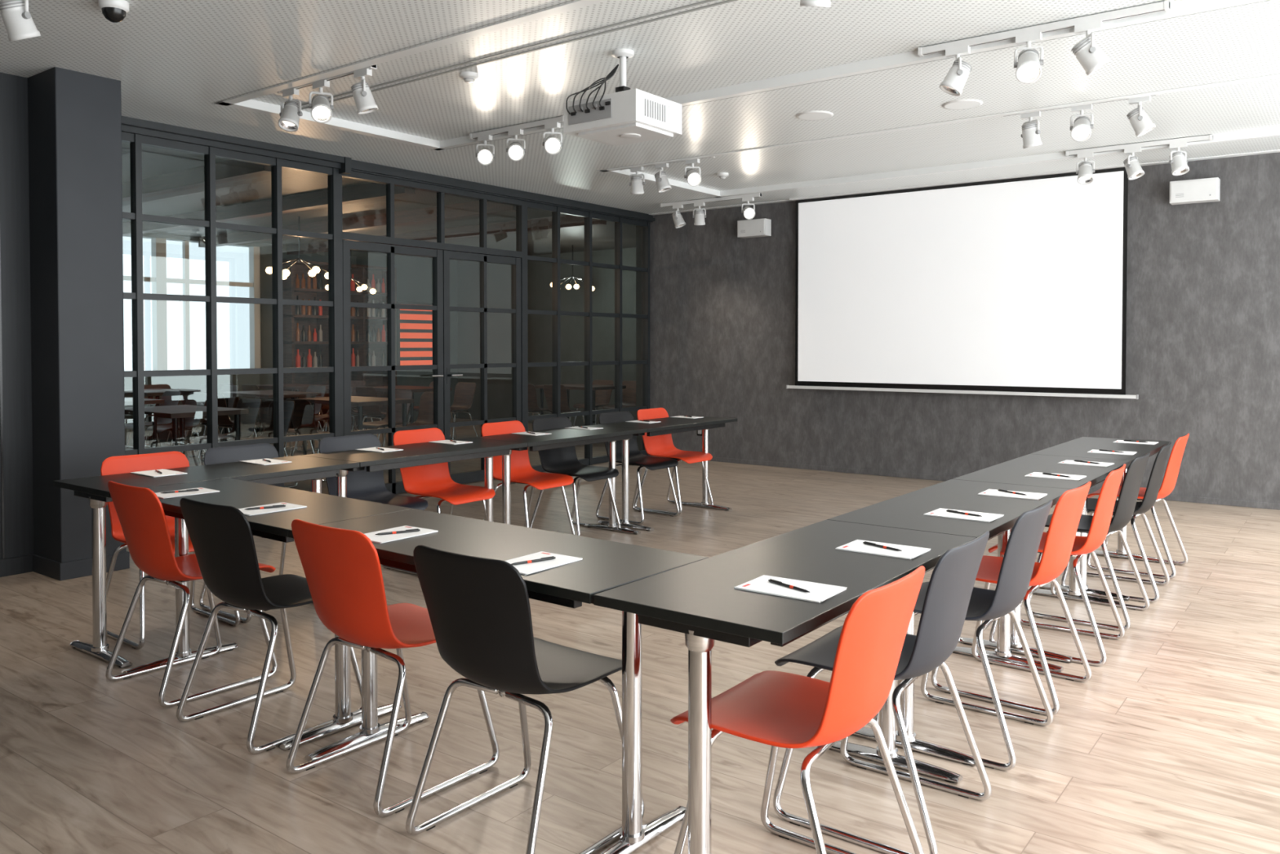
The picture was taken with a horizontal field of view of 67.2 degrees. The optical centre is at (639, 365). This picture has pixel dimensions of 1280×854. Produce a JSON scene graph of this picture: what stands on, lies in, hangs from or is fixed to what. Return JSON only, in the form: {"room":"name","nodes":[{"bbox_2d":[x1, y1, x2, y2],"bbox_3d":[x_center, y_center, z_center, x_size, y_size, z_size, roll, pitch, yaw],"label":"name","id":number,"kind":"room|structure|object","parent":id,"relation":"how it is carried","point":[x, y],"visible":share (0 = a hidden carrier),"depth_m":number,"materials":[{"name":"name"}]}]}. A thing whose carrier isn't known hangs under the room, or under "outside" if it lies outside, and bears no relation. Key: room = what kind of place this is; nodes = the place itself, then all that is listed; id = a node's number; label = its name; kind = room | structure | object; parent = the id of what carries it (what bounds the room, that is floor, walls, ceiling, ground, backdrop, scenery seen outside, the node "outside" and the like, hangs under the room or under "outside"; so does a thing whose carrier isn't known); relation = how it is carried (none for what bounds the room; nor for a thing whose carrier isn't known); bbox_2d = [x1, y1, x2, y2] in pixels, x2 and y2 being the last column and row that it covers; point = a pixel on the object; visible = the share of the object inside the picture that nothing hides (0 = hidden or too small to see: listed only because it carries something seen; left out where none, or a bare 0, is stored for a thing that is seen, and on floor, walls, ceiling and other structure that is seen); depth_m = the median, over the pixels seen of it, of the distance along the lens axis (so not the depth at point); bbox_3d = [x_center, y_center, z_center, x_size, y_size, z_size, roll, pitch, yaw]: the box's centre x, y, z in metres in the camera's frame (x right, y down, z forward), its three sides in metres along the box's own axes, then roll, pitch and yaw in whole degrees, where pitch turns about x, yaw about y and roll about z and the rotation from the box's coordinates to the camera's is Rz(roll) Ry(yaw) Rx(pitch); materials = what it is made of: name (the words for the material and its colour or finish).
{"room":"conference room","nodes":[
{"label":"conference room","id":0,"kind":"room"},
{"bbox_2d":[0,72,33,559],"bbox_3d":[-5.141,-0.248,3.719,0.207,3.000,4.960,1,2,37],"label":"wall","id":1,"kind":"structure","parent":0,"point":[16,494],"depth_m":5.58,"materials":[{"name":"grey paint"}]},
{"bbox_2d":[0,551,129,580],"bbox_3d":[-5.079,1.198,3.936,1.082,0.100,5.332,1,2,37],"label":"baseboard","id":2,"kind":"structure","parent":1,"relation":"attached to","point":[46,566],"depth_m":5.56,"materials":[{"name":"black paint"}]},
{"bbox_2d":[121,141,635,261],"bbox_3d":[-4.836,-1.740,10.497,6.400,0.260,13.400,1,2,37],"label":"ceiling","id":3,"kind":"structure","parent":0,"point":[173,180],"depth_m":10.68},
{"bbox_2d":[282,236,328,279],"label":"pendant chandelier","id":4,"kind":"object","parent":3,"relation":"hanging from","point":[314,270],"depth_m":10.35,"materials":[{"name":"black"}]},
{"bbox_2d":[651,158,701,192],"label":"track spotlight","id":5,"kind":"object","parent":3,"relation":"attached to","point":[692,176],"depth_m":8.20,"materials":[{"name":"white plastic"}]},
{"bbox_2d":[660,192,761,228],"bbox_3d":[0.728,-1.628,10.198,1.249,0.284,0.184,1,2,37],"label":"track spotlight","id":6,"kind":"object","parent":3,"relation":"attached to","point":[748,213],"visible":1,"depth_m":10.24,"materials":[{"name":"white plastic"}]},
{"bbox_2d":[786,164,1138,399],"bbox_3d":[2.938,-0.747,9.298,3.397,2.035,0.110,1,2,37],"label":"projection screen","id":7,"kind":"object","parent":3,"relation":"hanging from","point":[1010,285],"visible":0.88,"depth_m":9.15,"materials":[{"name":"white fabric"}]},
{"bbox_2d":[917,0,1170,96],"bbox_3d":[1.984,-1.565,4.845,1.202,0.287,0.192,1,2,37],"label":"track spotlight","id":8,"kind":"object","parent":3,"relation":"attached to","point":[1089,55],"visible":1,"depth_m":4.83,"materials":[{"name":"white plastic"}]},
{"bbox_2d":[1000,94,1159,148],"bbox_3d":[2.853,-1.596,6.306,0.971,0.286,0.185,1,2,39],"label":"track spotlight","id":9,"kind":"object","parent":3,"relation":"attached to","point":[1141,123],"visible":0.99,"depth_m":6.26,"materials":[{"name":"white plastic"}]},
{"bbox_2d":[1065,133,1213,184],"bbox_3d":[3.942,-1.624,7.650,1.051,0.286,0.173,1,2,37],"label":"track spotlight","id":10,"kind":"object","parent":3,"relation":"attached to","point":[1178,161],"visible":1,"depth_m":7.64,"materials":[{"name":"white plastic"}]},
{"bbox_2d":[124,226,641,450],"bbox_3d":[-4.832,-0.390,10.522,6.410,3.000,13.400,1,2,37],"label":"wall","id":11,"kind":"structure","parent":0,"point":[414,274],"depth_m":15.99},
{"bbox_2d":[122,235,261,370],"bbox_3d":[-7.184,-0.808,12.536,0.140,1.850,4.880,1,2,37],"label":"window","id":12,"kind":"structure","parent":11,"relation":"in","point":[175,331],"depth_m":13.70,"materials":[{"name":"white glass"}]},
{"bbox_2d":[396,301,433,365],"bbox_3d":[-3.893,-0.520,16.700,0.053,1.150,0.800,1,2,37],"label":"wall sign","id":13,"kind":"object","parent":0,"point":[415,327],"depth_m":16.66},
{"bbox_2d":[0,417,1279,853],"bbox_3d":[-1.863,1.227,7.316,15.050,0.100,15.000,1,2,37],"label":"floor","id":14,"kind":"structure","parent":0,"point":[1171,744],"depth_m":3.38,"materials":[{"name":"brown wood"}]},
{"bbox_2d":[27,66,126,562],"bbox_3d":[-3.595,-0.293,5.884,1.070,3.000,0.360,1,2,37],"label":"column","id":15,"kind":"structure","parent":14,"relation":"on","point":[74,117],"depth_m":5.54,"materials":[{"name":"black paint"}]},
{"bbox_2d":[124,396,164,447],"bbox_3d":[-5.637,0.738,10.150,1.100,0.760,0.700,1,2,37],"label":"dining table","id":16,"kind":"object","parent":14,"relation":"on","point":[128,401],"visible":0.17,"depth_m":10.06,"materials":[{"name":"brown wood"}]},
{"bbox_2d":[124,391,181,452],"bbox_3d":[-5.481,0.700,10.822,0.465,0.807,0.513,1,2,37],"label":"dining chair","id":17,"kind":"object","parent":14,"relation":"on","point":[170,397],"visible":0.44,"depth_m":10.96,"materials":[{"name":"black plastic"}]},
{"bbox_2d":[124,388,203,451],"bbox_3d":[-6.133,0.696,12.151,1.100,0.760,0.700,1,2,37],"label":"dining table","id":18,"kind":"object","parent":14,"relation":"on","point":[149,393],"visible":0.34,"depth_m":11.90,"materials":[{"name":"brown wood"}]},
{"bbox_2d":[100,451,240,648],"bbox_3d":[-2.204,0.832,4.497,0.513,0.807,0.465,1,2,39],"label":"chair","id":19,"kind":"object","parent":14,"relation":"on","point":[168,460],"visible":0.28,"depth_m":4.54,"materials":[{"name":"red plastic"}]},
{"bbox_2d":[146,391,206,462],"bbox_3d":[-5.034,0.707,10.485,0.465,0.807,0.513,1,2,37],"label":"dining chair","id":20,"kind":"object","parent":14,"relation":"on","point":[193,398],"visible":0.59,"depth_m":10.60,"materials":[{"name":"black plastic"}]},
{"bbox_2d":[124,404,248,454],"bbox_3d":[-4.140,0.769,8.647,1.100,0.760,0.700,1,2,37],"label":"dining table","id":21,"kind":"object","parent":14,"relation":"on","point":[174,412],"visible":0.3,"depth_m":8.46,"materials":[{"name":"brown wood"}]},
{"bbox_2d":[105,480,277,707],"bbox_3d":[-1.778,0.847,3.825,0.465,0.807,0.513,1,2,38],"label":"chair","id":22,"kind":"object","parent":14,"relation":"on","point":[140,513],"visible":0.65,"depth_m":3.65,"materials":[{"name":"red plastic"}]},
{"bbox_2d":[53,455,359,667],"bbox_3d":[-1.988,0.865,4.535,0.520,0.740,1.217,1,2,37],"label":"conference table","id":23,"kind":"object","parent":14,"relation":"on","point":[301,468],"visible":0.6,"depth_m":4.20,"materials":[{"name":"black wood"}]},
{"bbox_2d":[130,468,187,476],"bbox_3d":[-2.217,0.495,4.433,0.229,0.004,0.157,1,2,39],"label":"notepad","id":24,"kind":"object","parent":23,"relation":"on","point":[165,472],"visible":1,"depth_m":4.42,"materials":[{"name":"white paper"}]},
{"bbox_2d":[179,390,233,461],"bbox_3d":[-5.096,0.689,11.332,0.465,0.807,0.513,1,2,37],"label":"dining chair","id":25,"kind":"object","parent":14,"relation":"on","point":[184,394],"visible":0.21,"depth_m":11.17,"materials":[{"name":"black plastic"}]},
{"bbox_2d":[187,384,238,444],"bbox_3d":[-5.530,0.665,12.485,0.465,0.807,0.513,1,2,37],"label":"dining chair","id":26,"kind":"object","parent":14,"relation":"on","point":[231,400],"visible":0.16,"depth_m":12.62,"materials":[{"name":"black plastic"}]},
{"bbox_2d":[193,397,261,466],"bbox_3d":[-3.985,0.731,9.319,0.465,0.807,0.513,1,2,37],"label":"dining chair","id":27,"kind":"object","parent":14,"relation":"on","point":[247,421],"visible":0.6,"depth_m":9.44,"materials":[{"name":"black plastic"}]},
{"bbox_2d":[203,391,262,458],"bbox_3d":[-4.649,0.696,10.995,0.465,0.807,0.513,1,2,37],"label":"dining chair","id":28,"kind":"object","parent":14,"relation":"on","point":[224,420],"visible":0.34,"depth_m":10.78,"materials":[{"name":"black plastic"}]},
{"bbox_2d":[199,443,286,622],"bbox_3d":[-1.905,0.824,4.898,0.513,0.807,0.465,1,2,38],"label":"chair","id":29,"kind":"object","parent":14,"relation":"on","point":[212,455],"visible":0.13,"depth_m":5.01,"materials":[{"name":"plastic"}]},
{"bbox_2d":[110,478,413,750],"bbox_3d":[-1.477,0.883,3.688,1.285,0.740,0.505,1,2,38],"label":"conference table","id":30,"kind":"object","parent":14,"relation":"on","point":[321,508],"visible":0.66,"depth_m":3.56,"materials":[{"name":"black wood"}]},
{"bbox_2d":[155,487,219,498],"bbox_3d":[-1.822,0.507,3.836,0.157,0.004,0.229,1,2,39],"label":"notepad","id":31,"kind":"object","parent":30,"relation":"on","point":[202,491],"visible":0.81,"depth_m":3.81,"materials":[{"name":"white paper"}]},
{"bbox_2d":[238,502,306,515],"bbox_3d":[-1.341,0.515,3.461,0.157,0.004,0.229,1,2,38],"label":"notepad","id":32,"kind":"object","parent":30,"relation":"on","point":[288,506],"visible":0.86,"depth_m":3.45,"materials":[{"name":"white paper"}]},
{"bbox_2d":[227,400,297,488],"bbox_3d":[-3.538,0.738,8.982,0.465,0.807,0.513,1,2,37],"label":"dining chair","id":33,"kind":"object","parent":14,"relation":"on","point":[288,406],"visible":0.31,"depth_m":9.13,"materials":[{"name":"black plastic"}]},
{"bbox_2d":[176,497,361,753],"bbox_3d":[-1.303,0.855,3.423,0.465,0.807,0.513,1,1,36],"label":"chair","id":34,"kind":"object","parent":14,"relation":"on","point":[221,536],"visible":0.79,"depth_m":3.25,"materials":[{"name":"black plastic"}]},
{"bbox_2d":[217,390,321,453],"bbox_3d":[-4.494,0.706,11.668,1.100,0.760,0.700,1,2,37],"label":"dining table","id":35,"kind":"object","parent":14,"relation":"on","point":[264,393],"visible":0.32,"depth_m":11.50,"materials":[{"name":"brown wood"}]},
{"bbox_2d":[254,396,315,456],"bbox_3d":[-3.650,0.719,9.929,0.465,0.807,0.513,1,2,37],"label":"dining chair","id":36,"kind":"object","parent":14,"relation":"on","point":[265,402],"visible":0.25,"depth_m":9.79,"materials":[{"name":"black plastic"}]},
{"bbox_2d":[256,383,328,436],"bbox_3d":[-4.929,0.662,13.748,1.100,0.760,0.700,1,2,37],"label":"dining table","id":37,"kind":"object","parent":14,"relation":"on","point":[293,387],"visible":0.31,"depth_m":13.58,"materials":[{"name":"brown wood"}]},
{"bbox_2d":[285,385,326,451],"bbox_3d":[-4.338,0.668,12.339,0.465,0.807,0.513,1,2,37],"label":"dining chair","id":38,"kind":"object","parent":14,"relation":"on","point":[316,388],"visible":0.21,"depth_m":12.46,"materials":[{"name":"black plastic"}]},
{"bbox_2d":[286,398,329,481],"bbox_3d":[-3.202,0.726,9.592,0.465,0.807,0.513,1,2,37],"label":"dining chair","id":39,"kind":"object","parent":14,"relation":"on","point":[303,420],"visible":0.45,"depth_m":9.38,"materials":[{"name":"brown plastic"}]},
{"bbox_2d":[282,259,396,431],"bbox_3d":[-4.762,-0.295,15.262,0.380,2.610,1.950,1,2,37],"label":"bar shelf","id":40,"kind":"object","parent":14,"relation":"on","point":[305,327],"visible":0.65,"depth_m":15.04,"materials":[{"name":"brown wood"}]},
{"bbox_2d":[294,395,413,454],"bbox_3d":[-3.047,0.735,10.265,1.100,0.760,0.700,1,2,37],"label":"dining table","id":41,"kind":"object","parent":14,"relation":"on","point":[358,401],"visible":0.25,"depth_m":10.10,"materials":[{"name":"brown wood"}]},
{"bbox_2d":[355,386,386,446],"bbox_3d":[-3.346,0.667,12.392,0.465,0.807,0.513,1,2,37],"label":"dining chair","id":42,"kind":"object","parent":14,"relation":"on","point":[374,411],"visible":0.5,"depth_m":12.20,"materials":[{"name":"black plastic"}]},
{"bbox_2d":[319,433,427,575],"bbox_3d":[-1.507,0.812,5.449,0.513,0.807,0.465,1,2,39],"label":"chair","id":43,"kind":"object","parent":14,"relation":"on","point":[362,485],"visible":0.41,"depth_m":5.58,"materials":[{"name":"plastic"}]},
{"bbox_2d":[356,390,413,446],"bbox_3d":[-2.891,0.698,10.936,0.465,0.807,0.513,1,2,37],"label":"dining chair","id":44,"kind":"object","parent":14,"relation":"on","point":[398,393],"visible":0.56,"depth_m":11.05,"materials":[{"name":"brown wood"}]},
{"bbox_2d":[121,115,654,487],"bbox_3d":[-1.855,-0.312,8.924,0.190,2.910,6.591,1,2,37],"label":"partition frame","id":45,"kind":"structure","parent":14,"relation":"on","point":[137,132],"depth_m":8.01,"materials":[{"name":"metal"}]},
{"bbox_2d":[342,240,444,493],"bbox_3d":[-2.162,0.039,8.528,0.115,2.205,1.095,1,2,37],"label":"door","id":46,"kind":"structure","parent":45,"relation":"attached to","point":[393,486],"depth_m":8.51,"materials":[{"name":"metal"}]},
{"bbox_2d":[443,249,521,484],"bbox_3d":[-1.518,0.021,9.383,0.115,2.205,1.025,1,2,37],"label":"door","id":47,"kind":"structure","parent":45,"relation":"attached to","point":[516,365],"depth_m":9.39,"materials":[{"name":"metal"}]},
{"bbox_2d":[286,519,499,817],"bbox_3d":[-0.766,0.864,3.006,0.465,0.807,0.513,1,2,38],"label":"chair","id":48,"kind":"object","parent":14,"relation":"on","point":[342,568],"visible":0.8,"depth_m":2.84,"materials":[{"name":"red plastic"}]},
{"bbox_2d":[364,385,452,429],"bbox_3d":[-3.190,0.677,13.064,1.100,0.760,0.700,1,2,37],"label":"dining table","id":49,"kind":"object","parent":14,"relation":"on","point":[403,388],"visible":0.3,"depth_m":12.73,"materials":[{"name":"brown wood"}]},
{"bbox_2d":[300,437,527,521],"bbox_3d":[-1.254,0.845,5.509,0.520,0.740,1.217,1,2,37],"label":"conference table","id":50,"kind":"object","parent":14,"relation":"on","point":[412,455],"visible":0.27,"depth_m":5.37,"materials":[{"name":"black wood"}]},
{"bbox_2d":[395,391,433,432],"bbox_3d":[-2.444,0.705,10.599,0.465,0.807,0.513,1,2,37],"label":"dining chair","id":51,"kind":"object","parent":14,"relation":"on","point":[425,415],"visible":0.27,"depth_m":10.80,"materials":[{"name":"brown wood"}]},
{"bbox_2d":[393,427,495,515],"bbox_3d":[-1.192,0.804,5.862,0.513,0.807,0.465,1,1,36],"label":"chair","id":52,"kind":"object","parent":14,"relation":"on","point":[434,480],"visible":0.72,"depth_m":5.92,"materials":[{"name":"red plastic"}]},
{"bbox_2d":[449,382,477,439],"bbox_3d":[-2.587,0.646,13.399,0.465,0.807,0.513,1,2,37],"label":"dining chair","id":53,"kind":"object","parent":14,"relation":"on","point":[464,392],"visible":0.71,"depth_m":13.55,"materials":[{"name":"brown wood"}]},
{"bbox_2d":[288,508,708,853],"bbox_3d":[-0.467,0.900,2.890,1.285,0.740,0.505,1,2,38],"label":"conference table","id":54,"kind":"object","parent":14,"relation":"on","point":[605,565],"visible":0.62,"depth_m":2.70,"materials":[{"name":"black wood"}]},
{"bbox_2d":[364,525,438,543],"bbox_3d":[-0.765,0.525,2.996,0.157,0.004,0.229,1,1,36],"label":"notepad","id":55,"kind":"object","parent":54,"relation":"on","point":[380,539],"visible":0.86,"depth_m":2.98,"materials":[{"name":"white paper"}]},
{"bbox_2d":[505,551,582,574],"bbox_3d":[-0.285,0.533,2.603,0.157,0.004,0.229,1,2,37],"label":"notepad","id":56,"kind":"object","parent":54,"relation":"on","point":[526,568],"visible":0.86,"depth_m":2.60,"materials":[{"name":"white paper"}]},
{"bbox_2d":[405,544,644,853],"bbox_3d":[-0.307,0.871,2.635,0.465,0.807,0.513,1,2,38],"label":"chair","id":57,"kind":"object","parent":14,"relation":"on","point":[478,608],"visible":0.96,"depth_m":2.48,"materials":[{"name":"black plastic"}]},
{"bbox_2d":[481,420,575,534],"bbox_3d":[-0.755,0.791,6.447,0.513,0.807,0.465,1,1,37],"label":"chair","id":58,"kind":"object","parent":14,"relation":"on","point":[522,471],"visible":0.62,"depth_m":6.50,"materials":[{"name":"red plastic"}]},
{"bbox_2d":[528,383,552,420],"bbox_3d":[-1.452,0.647,13.344,0.465,0.807,0.513,1,2,37],"label":"dining chair","id":59,"kind":"object","parent":14,"relation":"on","point":[533,407],"visible":0.43,"depth_m":13.12,"materials":[{"name":"brown wood"}]},
{"bbox_2d":[470,425,647,534],"bbox_3d":[-0.519,0.824,6.483,0.520,0.740,1.217,1,2,37],"label":"conference table","id":60,"kind":"object","parent":14,"relation":"on","point":[563,437],"visible":0.59,"depth_m":6.34,"materials":[{"name":"black wood"}]},
{"bbox_2d":[542,384,584,422],"bbox_3d":[-1.005,0.654,13.007,0.465,0.807,0.513,1,2,37],"label":"dining chair","id":61,"kind":"object","parent":14,"relation":"on","point":[547,388],"visible":0.61,"depth_m":12.83,"materials":[{"name":"brown wood"}]},
{"bbox_2d":[528,416,620,535],"bbox_3d":[-0.458,0.784,6.824,0.513,0.807,0.465,1,2,38],"label":"chair","id":62,"kind":"object","parent":14,"relation":"on","point":[562,460],"visible":0.8,"depth_m":6.87,"materials":[{"name":"black plastic"}]},
{"bbox_2d":[534,383,626,425],"bbox_3d":[-0.849,0.664,13.679,1.100,0.760,0.700,1,2,37],"label":"dining table","id":63,"kind":"object","parent":14,"relation":"on","point":[568,386],"visible":0.39,"depth_m":13.58,"materials":[{"name":"brown wood"}]},
{"bbox_2d":[573,379,613,426],"bbox_3d":[-0.693,0.626,14.350,0.465,0.807,0.513,1,2,37],"label":"dining chair","id":64,"kind":"object","parent":14,"relation":"on","point":[602,397],"visible":0.46,"depth_m":14.46,"materials":[{"name":"brown wood"}]},
{"bbox_2d":[602,380,635,408],"bbox_3d":[-0.246,0.633,14.013,0.465,0.807,0.513,1,2,37],"label":"dining chair","id":65,"kind":"object","parent":14,"relation":"on","point":[628,394],"visible":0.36,"depth_m":14.18,"materials":[{"name":"brown wood"}]},
{"bbox_2d":[595,410,679,524],"bbox_3d":[-0.014,0.771,7.417,0.513,0.807,0.465,1,2,39],"label":"chair","id":66,"kind":"object","parent":14,"relation":"on","point":[637,458],"visible":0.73,"depth_m":7.46,"materials":[{"name":"black plastic"}]},
{"bbox_2d":[593,415,737,530],"bbox_3d":[0.215,0.804,7.457,0.520,0.740,1.217,1,2,37],"label":"conference table","id":67,"kind":"object","parent":14,"relation":"on","point":[667,425],"visible":0.87,"depth_m":7.21,"materials":[{"name":"black wood"}]},
{"bbox_2d":[634,407,713,514],"bbox_3d":[0.279,0.763,7.822,0.513,0.807,0.465,1,2,38],"label":"chair","id":68,"kind":"object","parent":14,"relation":"on","point":[659,446],"visible":0.84,"depth_m":7.87,"materials":[{"name":"red plastic"}]},
{"bbox_2d":[593,519,976,853],"bbox_3d":[0.462,0.905,2.626,0.505,0.740,1.232,1,2,37],"label":"conference table","id":69,"kind":"object","parent":14,"relation":"on","point":[699,600],"visible":0.75,"depth_m":2.31,"materials":[{"name":"black wood"}]},
{"bbox_2d":[733,574,847,603],"bbox_3d":[0.367,0.539,2.331,0.229,0.004,0.157,1,1,36],"label":"notepad","id":70,"kind":"object","parent":69,"relation":"on","point":[819,593],"visible":1,"depth_m":2.31,"materials":[{"name":"white paper"}]},
{"bbox_2d":[835,539,930,559],"bbox_3d":[0.704,0.529,2.778,0.229,0.004,0.157,1,2,37],"label":"notepad","id":71,"kind":"object","parent":69,"relation":"on","point":[908,552],"visible":1,"depth_m":2.76,"materials":[{"name":"white paper"}]},
{"bbox_2d":[670,565,924,853],"bbox_3d":[0.384,0.878,2.321,0.513,0.807,0.465,1,2,38],"label":"chair","id":72,"kind":"object","parent":14,"relation":"on","point":[776,709],"visible":0.94,"depth_m":2.21,"materials":[{"name":"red plastic"}]},
{"bbox_2d":[773,530,991,853],"bbox_3d":[0.695,0.869,2.750,0.513,0.807,0.465,1,2,37],"label":"chair","id":73,"kind":"object","parent":14,"relation":"on","point":[953,578],"visible":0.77,"depth_m":2.60,"materials":[{"name":"plastic"}]},
{"bbox_2d":[826,479,1071,766],"bbox_3d":[1.205,0.884,3.612,0.505,0.740,1.232,1,2,37],"label":"conference table","id":74,"kind":"object","parent":14,"relation":"on","point":[906,511],"visible":0.59,"depth_m":3.47,"materials":[{"name":"black wood"}]},
{"bbox_2d":[924,507,1004,522],"bbox_3d":[1.125,0.518,3.337,0.229,0.004,0.157,1,2,38],"label":"notepad","id":75,"kind":"object","parent":74,"relation":"on","point":[986,517],"visible":1,"depth_m":3.31,"materials":[{"name":"white paper"}]},
{"bbox_2d":[977,488,1047,499],"bbox_3d":[1.474,0.508,3.800,0.229,0.004,0.157,1,1,36],"label":"notepad","id":76,"kind":"object","parent":74,"relation":"on","point":[1032,495],"visible":1,"depth_m":3.79,"materials":[{"name":"white paper"}]},
{"bbox_2d":[873,499,1053,770],"bbox_3d":[1.110,0.857,3.302,0.513,0.807,0.465,1,2,37],"label":"chair","id":77,"kind":"object","parent":14,"relation":"on","point":[988,606],"visible":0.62,"depth_m":3.12,"materials":[{"name":"plastic"}]},
{"bbox_2d":[930,481,1091,715],"bbox_3d":[1.448,0.848,3.748,0.513,0.807,0.465,1,2,39],"label":"chair","id":78,"kind":"object","parent":14,"relation":"on","point":[1065,518],"visible":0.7,"depth_m":3.58,"materials":[{"name":"red plastic"}]},
{"bbox_2d":[952,453,1132,662],"bbox_3d":[1.948,0.864,4.598,0.505,0.740,1.232,1,2,37],"label":"conference table","id":79,"kind":"object","parent":14,"relation":"on","point":[1014,471],"visible":0.55,"depth_m":4.47,"materials":[{"name":"black wood"}]},
{"bbox_2d":[1025,471,1086,480],"bbox_3d":[1.871,0.497,4.327,0.229,0.004,0.157,1,2,37],"label":"notepad","id":80,"kind":"object","parent":79,"relation":"on","point":[1037,474],"visible":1,"depth_m":4.30,"materials":[{"name":"white paper"}]},
{"bbox_2d":[988,463,1125,666],"bbox_3d":[1.857,0.837,4.279,0.513,0.807,0.465,1,1,35],"label":"chair","id":81,"kind":"object","parent":14,"relation":"on","point":[1082,546],"visible":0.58,"depth_m":4.09,"materials":[{"name":"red plastic"}]},
{"bbox_2d":[1029,452,1150,631],"bbox_3d":[2.219,0.827,4.769,0.513,0.807,0.465,1,2,38],"label":"chair","id":82,"kind":"object","parent":14,"relation":"on","point":[1128,495],"visible":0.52,"depth_m":4.58,"materials":[{"name":"black plastic"}]},
{"bbox_2d":[1031,436,1169,599],"bbox_3d":[2.691,0.843,5.584,0.505,0.740,1.232,1,2,37],"label":"conference table","id":83,"kind":"object","parent":14,"relation":"on","point":[1077,447],"visible":0.47,"depth_m":5.50,"materials":[{"name":"black wood"}]},
{"bbox_2d":[1061,441,1171,602],"bbox_3d":[2.600,0.816,5.259,0.513,0.807,0.465,1,1,35],"label":"chair","id":84,"kind":"object","parent":14,"relation":"on","point":[1153,487],"visible":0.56,"depth_m":5.07,"materials":[{"name":"black plastic"}]},
{"bbox_2d":[1087,433,1189,578],"bbox_3d":[2.978,0.806,5.762,0.513,0.807,0.465,1,2,37],"label":"chair","id":85,"kind":"object","parent":14,"relation":"on","point":[1171,475],"visible":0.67,"depth_m":5.57,"materials":[{"name":"red plastic"}]},
{"bbox_2d":[0,0,1279,213],"bbox_3d":[-0.173,-1.723,4.171,8.640,0.150,12.110,1,2,37],"label":"ceiling","id":86,"kind":"structure","parent":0,"point":[171,60],"depth_m":5.69,"materials":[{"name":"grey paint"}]},
{"bbox_2d":[0,0,40,41],"bbox_3d":[-2.857,-1.508,4.237,0.900,0.286,0.162,1,2,37],"label":"track spotlight","id":87,"kind":"object","parent":86,"relation":"attached to","point":[19,23],"visible":1,"depth_m":4.02,"materials":[{"name":"white plastic"}]},
{"bbox_2d":[97,0,128,22],"bbox_3d":[-2.390,-1.606,4.373,0.123,0.092,0.123,1,2,37],"label":"dome camera","id":88,"kind":"object","parent":86,"relation":"attached to","point":[114,11],"visible":1,"depth_m":4.34,"materials":[{"name":"white plastic"}]},
{"bbox_2d":[277,64,377,131],"bbox_3d":[-1.875,-1.584,5.721,0.919,0.284,0.171,1,2,37],"label":"track spotlight","id":89,"kind":"object","parent":86,"relation":"attached to","point":[321,108],"visible":0.98,"depth_m":5.72,"materials":[{"name":"white plastic"}]},
{"bbox_2d":[469,115,563,164],"bbox_3d":[-0.911,-1.619,7.026,0.950,0.271,0.184,1,2,37],"label":"track spotlight","id":90,"kind":"object","parent":86,"relation":"attached to","point":[553,145],"visible":0.97,"depth_m":6.99,"materials":[{"name":"white plastic"}]},
{"bbox_2d":[563,48,681,146],"bbox_3d":[-0.091,-1.487,5.288,0.504,0.469,0.513,1,2,37],"label":"projector","id":91,"kind":"object","parent":86,"relation":"hanging from","point":[625,116],"visible":1,"depth_m":5.17,"materials":[{"name":"white plastic"}]},
{"bbox_2d":[627,165,648,194],"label":"track spotlight","id":92,"kind":"object","parent":86,"relation":"attached to","point":[637,184],"depth_m":8.46,"materials":[{"name":"white plastic"}]},
{"bbox_2d":[213,0,1279,215],"bbox_3d":[1.631,-1.724,6.650,8.340,0.061,5.980,1,2,37],"label":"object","id":93,"kind":"structure","parent":86,"relation":"attached to","point":[1182,7],"depth_m":6.17,"materials":[{"name":"white"}]},
{"bbox_2d":[795,110,833,119],"bbox_3d":[1.185,-1.691,6.523,0.250,0.011,0.250,1,2,37],"label":"ceiling speaker","id":94,"kind":"object","parent":86,"relation":"attached to","point":[808,115],"depth_m":6.49},
{"bbox_2d":[942,98,982,109],"bbox_3d":[2.084,-1.685,6.221,0.250,0.011,0.250,1,2,37],"label":"ceiling speaker","id":95,"kind":"object","parent":86,"relation":"attached to","point":[965,104],"depth_m":6.19},
{"bbox_2d":[641,151,1279,503],"bbox_3d":[3.516,-0.386,9.096,8.640,3.050,0.150,1,2,37],"label":"wall","id":96,"kind":"structure","parent":0,"point":[1203,292],"depth_m":8.93,"materials":[{"name":"grey concrete"}]},
{"bbox_2d":[737,217,771,238],"bbox_3d":[1.265,-1.501,10.556,0.350,0.180,0.200,1,2,37],"label":"wall speaker","id":97,"kind":"object","parent":96,"relation":"attached to","point":[755,228],"visible":1,"depth_m":10.47,"materials":[{"name":"white plastic"}]},
{"bbox_2d":[651,455,1279,510],"bbox_3d":[3.447,1.115,9.078,8.290,0.050,0.012,1,2,37],"label":"baseboard","id":98,"kind":"structure","parent":96,"relation":"attached to","point":[1170,497],"depth_m":9.63,"materials":[{"name":"grey wood"}]},
{"bbox_2d":[1169,177,1220,204],"bbox_3d":[4.627,-1.448,8.023,0.350,0.180,0.200,1,2,37],"label":"wall speaker","id":99,"kind":"object","parent":96,"relation":"attached to","point":[1206,189],"visible":1,"depth_m":7.95,"materials":[{"name":"white plastic"}]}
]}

